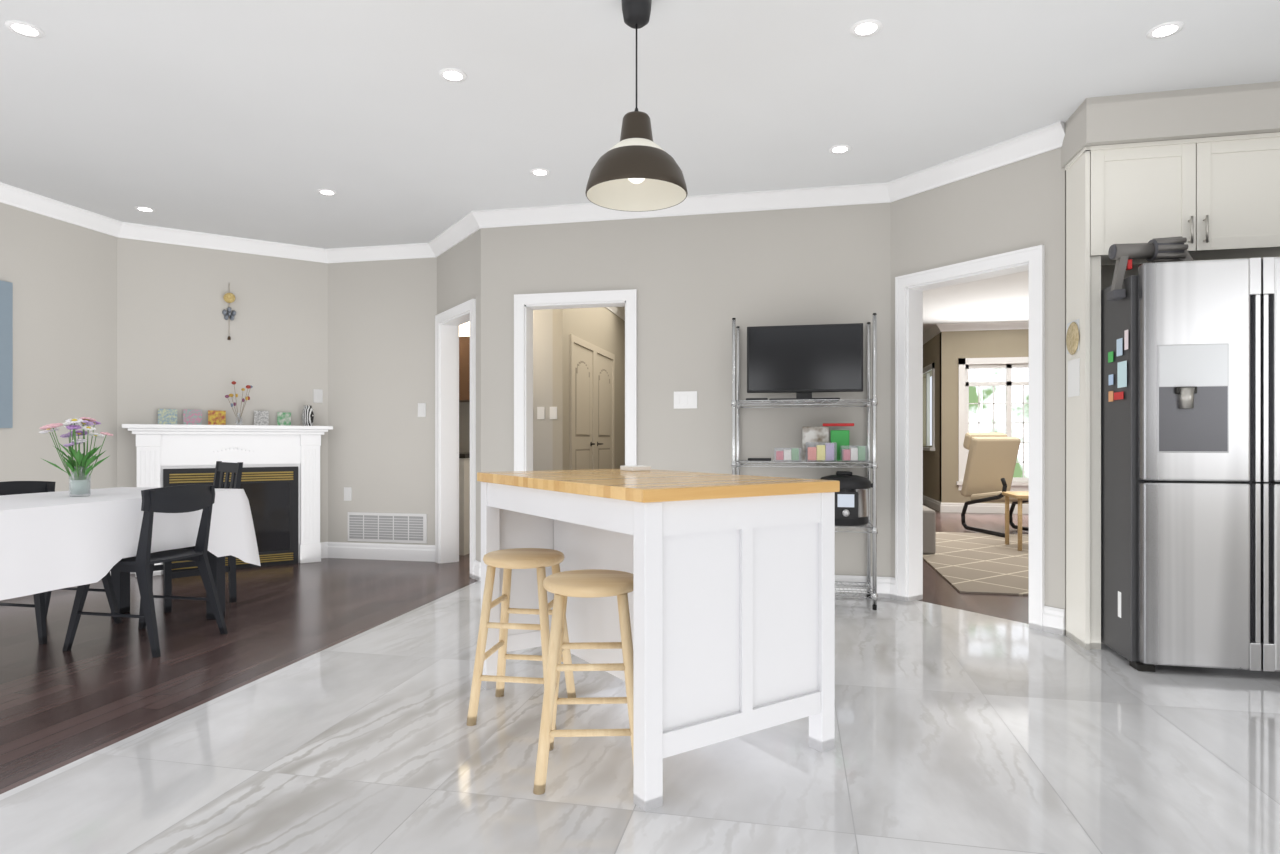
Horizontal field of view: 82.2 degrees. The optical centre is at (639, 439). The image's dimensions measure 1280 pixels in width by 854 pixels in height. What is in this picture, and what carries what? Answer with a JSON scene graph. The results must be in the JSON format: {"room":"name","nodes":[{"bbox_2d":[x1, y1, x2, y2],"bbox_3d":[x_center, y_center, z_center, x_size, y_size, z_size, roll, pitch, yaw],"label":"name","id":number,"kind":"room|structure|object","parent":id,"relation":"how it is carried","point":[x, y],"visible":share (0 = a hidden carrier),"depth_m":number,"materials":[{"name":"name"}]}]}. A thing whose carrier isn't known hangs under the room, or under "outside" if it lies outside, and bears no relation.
{"room":"kitchen","nodes":[
{"label":"kitchen","id":0,"kind":"room"},
{"bbox_2d":[0,504,1028,793],"bbox_3d":[1.288,1.045,6.167,18.000,0.001,19.400,0,0,12],"label":"floor","id":1,"kind":"structure","parent":0,"point":[59,708],"depth_m":3.90,"materials":[{"name":"brown wood"}]},
{"bbox_2d":[0,481,121,643],"bbox_3d":[-3.284,0.637,4.037,0.556,0.815,0.452,0,0,12],"label":"chair","id":2,"kind":"object","parent":1,"relation":"on","point":[41,600],"visible":0.2,"depth_m":4.16,"materials":[{"name":"grey wood"}]},
{"bbox_2d":[62,484,227,657],"bbox_3d":[-2.546,0.637,3.804,0.556,0.815,0.452,0,0,12],"label":"chair","id":3,"kind":"object","parent":1,"relation":"on","point":[194,497],"visible":0.77,"depth_m":3.65,"materials":[{"name":"grey wood"}]},
{"bbox_2d":[111,550,224,619],"bbox_3d":[-2.995,0.671,3.512,0.860,0.748,1.950,0,0,12],"label":"dining table","id":4,"kind":"object","parent":1,"relation":"on","point":[120,580],"visible":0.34,"depth_m":4.32,"materials":[{"name":"grey wood"}]},
{"bbox_2d":[0,487,260,600],"bbox_3d":[-2.997,0.527,3.512,1.006,0.470,2.126,0,0,12],"label":"tablecloth","id":5,"kind":"object","parent":4,"relation":"on","point":[49,541],"visible":0.79,"depth_m":3.43,"materials":[{"name":"white fabric"}]},
{"bbox_2d":[39,417,112,496],"bbox_3d":[-2.902,0.086,3.784,0.306,0.412,0.305,0,0,12],"label":"vase","id":6,"kind":"object","parent":5,"relation":"on","point":[80,485],"visible":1,"depth_m":3.77,"materials":[{"name":"white plastic"}]},
{"bbox_2d":[152,461,242,612],"bbox_3d":[-2.883,0.595,4.736,0.420,0.900,0.457,0,0,42],"label":"slat-back chair","id":7,"kind":"object","parent":1,"relation":"on","point":[221,467],"visible":0.33,"depth_m":4.73,"materials":[{"name":"grey wood"}]},
{"bbox_2d":[122,424,332,576],"bbox_3d":[-3.322,0.463,5.996,1.480,1.165,0.284,0,0,-33],"label":"fireplace mantel","id":8,"kind":"object","parent":1,"relation":"on","point":[280,479],"visible":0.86,"depth_m":6.06,"materials":[{"name":"white wood"}]},
{"bbox_2d":[158,409,176,423],"bbox_3d":[-3.755,-0.184,5.835,0.130,0.125,0.012,0,0,-33],"label":"card","id":9,"kind":"object","parent":8,"relation":"on","point":[165,416],"visible":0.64,"depth_m":5.83,"materials":[{"name":"paper"}]},
{"bbox_2d":[183,409,201,424],"bbox_3d":[-3.613,-0.184,5.928,0.130,0.125,0.012,0,0,-33],"label":"card","id":10,"kind":"object","parent":8,"relation":"on","point":[190,416],"visible":0.86,"depth_m":5.92,"materials":[{"name":"pink paper"}]},
{"bbox_2d":[208,410,225,424],"bbox_3d":[-3.471,-0.181,6.022,0.125,0.120,0.012,0,0,-33],"label":"card","id":11,"kind":"object","parent":8,"relation":"on","point":[214,417],"visible":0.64,"depth_m":6.01,"materials":[{"name":"yellow paper"}]},
{"bbox_2d":[225,381,252,421],"bbox_3d":[-3.271,-0.302,6.003,0.198,0.364,0.114,0,0,-6],"label":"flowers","id":12,"kind":"object","parent":8,"relation":"on","point":[233,382],"visible":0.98,"depth_m":6.01,"materials":[{"name":"multicoloured plant"}]},
{"bbox_2d":[254,411,268,424],"bbox_3d":[-3.199,-0.184,6.199,0.110,0.125,0.012,0,0,-33],"label":"card","id":13,"kind":"object","parent":8,"relation":"on","point":[260,417],"visible":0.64,"depth_m":6.20,"materials":[{"name":"white paper"}]},
{"bbox_2d":[277,412,290,425],"bbox_3d":[-3.053,-0.179,6.295,0.105,0.115,0.012,0,0,-33],"label":"card","id":14,"kind":"object","parent":8,"relation":"on","point":[283,418],"visible":0.86,"depth_m":6.29,"materials":[{"name":"green paper"}]},
{"bbox_2d":[301,406,313,425],"bbox_3d":[-2.862,-0.208,6.324,0.100,0.175,0.100,0,0,12],"label":"vase","id":15,"kind":"object","parent":8,"relation":"on","point":[307,415],"visible":0.9,"depth_m":6.29,"materials":[{"name":"ceramic"}]},
{"bbox_2d":[459,326,469,554],"bbox_3d":[-1.853,-0.015,6.996,0.690,2.120,0.618,0,0,12],"label":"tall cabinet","id":16,"kind":"object","parent":1,"relation":"on","point":[464,331],"visible":0.14,"depth_m":6.74,"materials":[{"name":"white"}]},
{"bbox_2d":[923,505,935,553],"bbox_3d":[2.450,0.834,6.944,0.560,0.398,0.560,0,0,12],"label":"ottoman","id":17,"kind":"object","parent":1,"relation":"on","point":[929,515],"visible":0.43,"depth_m":6.63,"materials":[{"name":"grey fabric"}]},
{"bbox_2d":[923,532,1028,595],"bbox_3d":[3.806,1.039,6.412,2.600,0.012,3.400,0,0,12],"label":"living room rug","id":18,"kind":"object","parent":1,"relation":"on","point":[976,563],"visible":0.25,"depth_m":6.19,"materials":[{"name":"beige carpet"}]},
{"bbox_2d":[961,432,1028,536],"bbox_3d":[4.106,0.472,8.250,0.642,1.122,0.896,0,0,-8],"label":"armchair","id":19,"kind":"object","parent":18,"relation":"on","point":[992,456],"visible":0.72,"depth_m":8.45,"materials":[{"name":"beige fabric"}]},
{"bbox_2d":[1002,492,1028,550],"bbox_3d":[3.794,0.774,7.011,0.500,0.518,0.500,0,0,12],"label":"side table","id":20,"kind":"object","parent":18,"relation":"on","point":[1019,495],"visible":0.44,"depth_m":6.94,"materials":[{"name":"brown wood"}]},
{"bbox_2d":[459,307,624,470],"bbox_3d":[-0.202,-0.325,7.689,3.940,2.740,4.510,0,0,12],"label":"wall","id":21,"kind":"structure","parent":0,"point":[598,326],"depth_m":7.14,"materials":[{"name":"beige paint"}]},
{"bbox_2d":[537,407,556,418],"bbox_3d":[-0.899,-0.261,7.108,0.193,0.108,0.012,0,0,12],"label":"switch","id":22,"kind":"object","parent":21,"relation":"attached to","point":[540,410],"visible":0.71,"depth_m":7.11,"materials":[{"name":"white plastic"}]},
{"bbox_2d":[574,343,611,469],"bbox_3d":[-0.505,0.026,8.186,0.083,2.017,1.654,0,0,12],"label":"closet door","id":23,"kind":"structure","parent":21,"relation":"in","point":[583,443],"depth_m":8.00,"materials":[{"name":"beige wood"}]},
{"bbox_2d":[0,147,1140,634],"bbox_3d":[-0.467,-0.325,1.507,9.010,2.740,9.160,0,0,12],"label":"wall","id":24,"kind":"structure","parent":0,"point":[113,331],"depth_m":5.27,"materials":[{"name":"beige paint"}]},
{"bbox_2d":[0,280,12,427],"bbox_3d":[-4.262,-0.565,4.608,0.029,0.969,0.600,0,0,12],"label":"picture","id":25,"kind":"object","parent":24,"relation":"attached to","point":[6,288],"visible":1,"depth_m":4.86,"materials":[{"name":"blue"}]},
{"bbox_2d":[222,293,235,339],"bbox_3d":[-3.398,-1.069,6.070,0.101,0.474,0.084,0,0,-29],"label":"wall ornament","id":26,"kind":"object","parent":24,"relation":"attached to","point":[228,297],"visible":1,"depth_m":6.07,"materials":[{"name":"gold"}]},
{"bbox_2d":[313,389,322,402],"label":"light switch","id":27,"kind":"object","parent":24,"relation":"attached to","point":[317,393],"depth_m":6.47,"materials":[{"name":"white plastic"}]},
{"bbox_2d":[344,487,351,500],"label":"outlet","id":28,"kind":"object","parent":24,"relation":"attached to","point":[347,490],"depth_m":6.48,"materials":[{"name":"white plastic"}]},
{"bbox_2d":[348,512,426,543],"bbox_3d":[-2.209,0.764,6.401,0.759,0.256,0.012,0,0,12],"label":"air vent","id":29,"kind":"object","parent":24,"relation":"in","point":[362,526],"visible":1,"depth_m":6.40,"materials":[{"name":"white metal"}]},
{"bbox_2d":[418,403,425,416],"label":"light switch","id":30,"kind":"object","parent":24,"relation":"attached to","point":[421,406],"depth_m":6.33,"materials":[{"name":"white plastic"}]},
{"bbox_2d":[0,121,1064,262],"bbox_3d":[-3.241,-1.623,2.999,10.038,0.105,5.261,0,0,-37],"label":"crown molding","id":31,"kind":"structure","parent":24,"relation":"attached to","point":[1050,137],"depth_m":5.16,"materials":[{"name":"white"}]},
{"bbox_2d":[110,542,1064,634],"bbox_3d":[-1.548,0.975,1.662,6.550,0.140,9.020,0,0,12],"label":"baseboard","id":32,"kind":"structure","parent":24,"relation":"attached to","point":[1053,618],"depth_m":6.31,"materials":[{"name":"white wood"}]},
{"bbox_2d":[570,307,624,469],"bbox_3d":[-0.212,-0.315,8.584,4.653,2.720,1.902,0,0,-39],"label":"trim","id":33,"kind":"structure","parent":24,"relation":"attached to","point":[619,311],"depth_m":8.14,"materials":[{"name":"beige wood"}]},
{"bbox_2d":[674,391,696,408],"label":"light switch","id":34,"kind":"object","parent":24,"relation":"attached to","point":[685,399],"depth_m":5.13,"materials":[{"name":"white plastic"}]},
{"bbox_2d":[435,245,1044,630],"bbox_3d":[0.303,-0.009,5.198,4.627,2.109,0.678,0,0,24],"label":"trim","id":35,"kind":"structure","parent":24,"relation":"attached to","point":[909,288],"depth_m":4.79,"materials":[{"name":"white wood"}]},
{"bbox_2d":[0,0,1279,333],"bbox_3d":[1.288,-1.675,6.167,18.000,0.001,19.400,0,0,12],"label":"ceiling","id":36,"kind":"structure","parent":0,"point":[220,117],"depth_m":3.50,"materials":[{"name":"paint"}]},
{"bbox_2d":[4,20,44,37],"bbox_3d":[-2.503,-1.673,2.986,0.130,0.005,0.128,0,0,12],"label":"recessed light","id":37,"kind":"object","parent":36,"relation":"in","point":[24,28],"depth_m":2.99,"materials":[{"name":"white plastic"}]},
{"bbox_2d":[134,206,154,211],"bbox_3d":[-3.583,-1.673,5.310,0.133,0.005,0.123,0,0,12],"label":"recessed light","id":38,"kind":"object","parent":36,"relation":"in","point":[141,208],"depth_m":5.32,"materials":[{"name":"white"}]},
{"bbox_2d":[317,189,336,195],"bbox_3d":[-2.110,-1.673,4.953,0.131,0.005,0.128,0,0,12],"label":"recessed light","id":39,"kind":"object","parent":36,"relation":"in","point":[329,192],"depth_m":4.95,"materials":[{"name":"white"}]},
{"bbox_2d":[439,68,466,82],"bbox_3d":[-0.855,-1.673,3.363,0.125,0.005,0.129,0,0,12],"label":"recessed light","id":40,"kind":"object","parent":36,"relation":"in","point":[455,75],"depth_m":3.36,"materials":[{"name":"white"}]},
{"bbox_2d":[530,168,549,175],"bbox_3d":[-0.623,-1.673,4.577,0.122,0.005,0.128,0,0,12],"label":"recessed light","id":41,"kind":"object","parent":36,"relation":"in","point":[537,171],"depth_m":4.58,"materials":[{"name":"white"}]},
{"bbox_2d":[585,0,687,211],"bbox_3d":[-0.013,-1.298,2.773,0.386,0.752,0.386,0,0,12],"label":"pendant lamp","id":42,"kind":"object","parent":36,"relation":"hanging from","point":[636,174],"visible":1,"depth_m":2.73,"materials":[{"name":"brown metal"}]},
{"bbox_2d":[829,145,850,153],"bbox_3d":[1.150,-1.673,4.221,0.119,0.005,0.126,0,0,12],"label":"recessed light","id":43,"kind":"object","parent":36,"relation":"in","point":[838,148],"depth_m":4.22,"materials":[{"name":"white"}]},
{"bbox_2d":[850,19,881,36],"bbox_3d":[0.917,-1.673,2.979,0.122,0.005,0.130,0,0,12],"label":"recessed light","id":44,"kind":"object","parent":36,"relation":"in","point":[867,27],"depth_m":2.98,"materials":[{"name":"white"}]},
{"bbox_2d":[1146,21,1183,38],"bbox_3d":[2.141,-1.673,2.993,0.126,0.005,0.131,0,0,12],"label":"recessed light","id":45,"kind":"object","parent":36,"relation":"in","point":[1171,28],"depth_m":2.99,"materials":[{"name":"white plastic"}]},
{"bbox_2d":[0,581,1279,853],"bbox_3d":[0.923,1.041,0.701,6.080,0.001,8.550,0,0,12],"label":"floor","id":46,"kind":"structure","parent":0,"point":[957,731],"depth_m":2.35,"materials":[{"name":"tile"}]},
{"bbox_2d":[466,548,575,729],"bbox_3d":[-0.445,0.741,2.815,0.339,0.612,0.339,0,0,9],"label":"wooden stool","id":47,"kind":"object","parent":46,"relation":"on","point":[516,558],"visible":0.93,"depth_m":2.71,"materials":[{"name":"beige wood"}]},
{"bbox_2d":[533,569,632,794],"bbox_3d":[-0.153,0.741,2.328,0.339,0.612,0.339,0,0,-2],"label":"wooden stool","id":48,"kind":"object","parent":46,"relation":"on","point":[587,583],"visible":0.85,"depth_m":2.21,"materials":[{"name":"beige wood"}]},
{"bbox_2d":[477,465,839,810],"bbox_3d":[-0.009,0.580,2.794,0.794,0.930,1.284,0,0,-33],"label":"kitchen island","id":49,"kind":"object","parent":46,"relation":"on","point":[731,601],"visible":0.91,"depth_m":2.32,"materials":[{"name":"white paint"}]},
{"bbox_2d":[731,313,877,609],"bbox_3d":[1.056,0.134,4.767,0.895,1.823,0.393,0,0,12],"label":"rack","id":50,"kind":"object","parent":46,"relation":"on","point":[736,405],"visible":0.57,"depth_m":4.67,"materials":[{"name":"silver metal"}]},
{"bbox_2d":[746,398,767,399],"bbox_3d":[0.756,-0.263,4.748,0.140,0.016,0.040,0,0,12],"label":"tv remote","id":51,"kind":"object","parent":50,"relation":"on","point":[746,398],"visible":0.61,"depth_m":4.73,"materials":[{"name":"black plastic"}]},
{"bbox_2d":[747,323,862,400],"bbox_3d":[1.066,-0.499,4.765,0.735,0.490,0.200,0,0,12],"label":"flat-screen tv","id":52,"kind":"object","parent":50,"relation":"on","point":[802,360],"visible":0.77,"depth_m":4.74,"materials":[{"name":"black plastic"}]},
{"bbox_2d":[748,423,864,460],"bbox_3d":[1.085,0.013,4.784,0.750,0.245,0.205,0,0,12],"label":"boxes","id":53,"kind":"object","parent":50,"relation":"on","point":[816,446],"depth_m":4.80},
{"bbox_2d":[820,471,872,525],"bbox_3d":[1.306,0.368,4.703,0.342,0.335,0.336,0,0,-38],"label":"pressure cooker","id":54,"kind":"object","parent":50,"relation":"on","point":[852,500],"visible":0.62,"depth_m":4.56,"materials":[{"name":"black plastic"}]},
{"bbox_2d":[1065,132,1279,649],"bbox_3d":[3.295,-0.204,3.537,2.176,2.498,0.299,0,0,12],"label":"upper cabinet","id":55,"kind":"object","parent":46,"relation":"on","point":[1221,194],"visible":0.9,"depth_m":3.62,"materials":[{"name":"white wood"}]},
{"bbox_2d":[1066,319,1079,396],"bbox_3d":[2.236,-0.420,3.795,0.012,0.390,0.175,0,0,12],"label":"wall decoration","id":56,"kind":"object","parent":55,"relation":"attached to","point":[1072,337],"visible":1,"depth_m":3.78,"materials":[{"name":"paper"}]},
{"bbox_2d":[1101,257,1279,671],"bbox_3d":[2.739,0.128,3.454,0.941,1.835,0.657,0,0,12],"label":"fridge","id":57,"kind":"object","parent":46,"relation":"on","point":[1190,449],"visible":1,"depth_m":3.23,"materials":[{"name":"grey metal"}]},
{"bbox_2d":[1107,236,1193,300],"bbox_3d":[2.617,-0.797,3.368,0.865,0.283,0.123,0,0,6],"label":"vacuum","id":58,"kind":"object","parent":57,"relation":"on","point":[1169,249],"visible":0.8,"depth_m":3.38,"materials":[{"name":"grey plastic"}]},
{"bbox_2d":[923,329,1028,503],"bbox_3d":[4.208,-0.325,8.795,7.640,2.740,9.140,0,0,12],"label":"wall","id":59,"kind":"structure","parent":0,"point":[940,466],"depth_m":10.61,"materials":[{"name":"beige paint"}]},
{"bbox_2d":[923,357,1028,490],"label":"living room window","id":60,"kind":"structure","parent":59,"relation":"in","point":[1007,363],"depth_m":10.55,"materials":[{"name":"white wood"}]},
{"bbox_2d":[923,321,1028,513],"bbox_3d":[6.489,-0.315,11.471,3.988,2.720,2.688,0,0,12],"label":"trim","id":61,"kind":"structure","parent":59,"relation":"attached to","point":[936,329],"depth_m":10.52,"materials":[{"name":"white wood"}]},
{"bbox_2d":[1061,81,1279,168],"bbox_3d":[3.327,-1.570,3.690,2.195,0.230,0.655,0,0,12],"label":"soffit bulkhead","id":62,"kind":"object","parent":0,"point":[1244,109],"depth_m":3.52,"materials":[{"name":"beige paint"}]},
{"label":"outside","id":63,"kind":"structure","parent":0,"visible":0},
{"bbox_2d":[969,368,1028,477],"bbox_3d":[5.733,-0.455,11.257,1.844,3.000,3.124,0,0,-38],"label":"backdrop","id":64,"kind":"structure","parent":63,"point":[1018,374],"depth_m":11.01,"materials":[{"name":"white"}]}
]}

